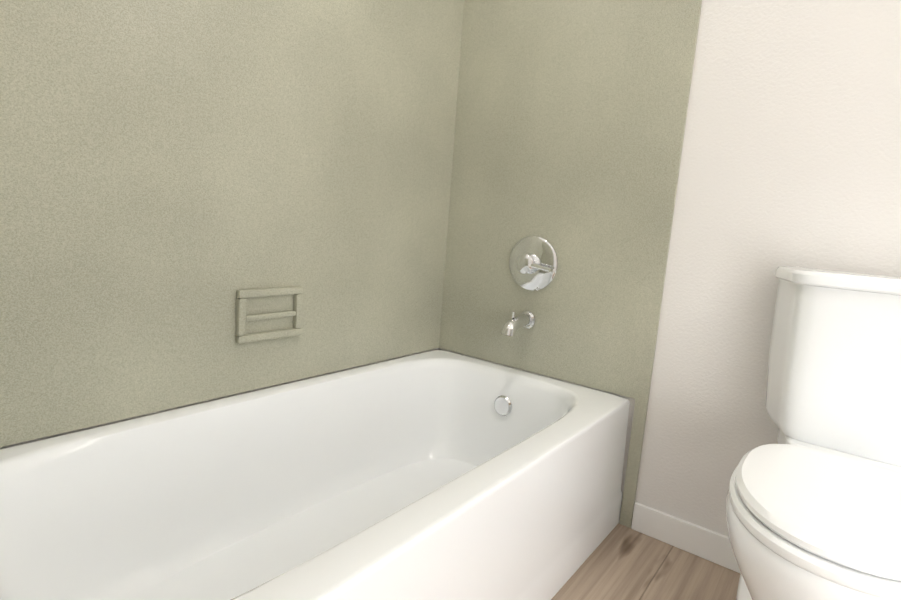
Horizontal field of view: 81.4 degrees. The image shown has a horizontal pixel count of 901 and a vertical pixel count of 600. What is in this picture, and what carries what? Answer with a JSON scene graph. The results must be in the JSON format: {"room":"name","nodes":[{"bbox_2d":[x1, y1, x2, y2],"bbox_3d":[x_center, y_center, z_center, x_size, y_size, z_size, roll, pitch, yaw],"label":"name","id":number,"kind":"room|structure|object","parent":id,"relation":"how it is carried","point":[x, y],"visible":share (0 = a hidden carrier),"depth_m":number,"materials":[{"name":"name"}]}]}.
{"room":"bathroom","nodes":[
{"label":"bathroom","id":0,"kind":"room"},
{"bbox_2d":[0,348,438,449],"bbox_3d":[-0.589,-0.572,1.223,0.120,2.440,1.820,11,10,37],"label":"wall","id":1,"kind":"structure","parent":0,"point":[52,436],"depth_m":1.26,"materials":[{"name":"white paint"}]},
{"bbox_2d":[0,0,463,446],"bbox_3d":[-0.454,-0.494,1.309,0.010,1.479,1.528,11,10,37],"label":"wall","id":2,"kind":"structure","parent":1,"relation":"attached to","point":[175,175],"depth_m":1.22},
{"bbox_2d":[236,286,302,343],"bbox_3d":[-0.476,0.036,1.386,0.018,0.136,0.190,11,10,37],"label":"soap dish","id":3,"kind":"object","parent":2,"relation":"attached to","point":[267,310],"visible":0.96,"depth_m":1.38,"materials":[{"name":"beige ceramic"}]},
{"bbox_2d":[551,523,739,599],"bbox_3d":[0.979,0.960,0.219,4.240,0.060,1.940,11,10,37],"label":"floor","id":4,"kind":"structure","parent":0,"point":[622,562],"depth_m":1.38,"materials":[{"name":"brown wood"}]},
{"bbox_2d":[0,350,629,599],"bbox_3d":[-0.227,0.489,1.220,0.759,0.400,1.524,11,10,37],"label":"bathtub","id":5,"kind":"object","parent":4,"relation":"on","point":[438,475],"visible":1,"depth_m":1.21,"materials":[{"name":"white ceramic"}]},
{"bbox_2d":[726,266,900,599],"bbox_3d":[0.763,0.383,0.964,0.464,0.839,0.704,11,10,37],"label":"toilet","id":6,"kind":"object","parent":4,"relation":"on","point":[813,506],"visible":1,"depth_m":1.02,"materials":[{"name":"white ceramic"}]},
{"bbox_2d":[438,0,900,535],"bbox_3d":[1.627,-0.338,0.755,4.240,2.440,0.120,11,10,37],"label":"wall","id":7,"kind":"structure","parent":0,"point":[791,152],"depth_m":1.35,"materials":[{"name":"white paint"}]},
{"bbox_2d":[439,0,701,527],"bbox_3d":[0.310,-0.290,1.697,0.788,1.880,0.010,11,10,37],"label":"wall","id":8,"kind":"structure","parent":7,"relation":"attached to","point":[571,116],"depth_m":1.63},
{"bbox_2d":[501,311,534,336],"bbox_3d":[0.215,0.075,1.705,0.060,0.079,0.144,11,10,37],"label":"tub spout","id":9,"kind":"object","parent":8,"relation":"attached to","point":[513,324],"visible":1,"depth_m":1.68,"materials":[{"name":"silver metal"}]},
{"bbox_2d":[509,236,557,290],"bbox_3d":[0.255,-0.118,1.705,0.186,0.180,0.069,11,10,37],"label":"tub valve","id":10,"kind":"object","parent":8,"relation":"attached to","point":[533,263],"visible":1,"depth_m":1.70,"materials":[{"name":"silver metal"}]},
{"bbox_2d":[631,502,740,573],"bbox_3d":[0.958,0.728,1.283,1.023,0.085,0.013,11,10,37],"label":"baseboard","id":11,"kind":"structure","parent":7,"relation":"attached to","point":[702,542],"depth_m":1.49,"materials":[{"name":"white"}]}
]}

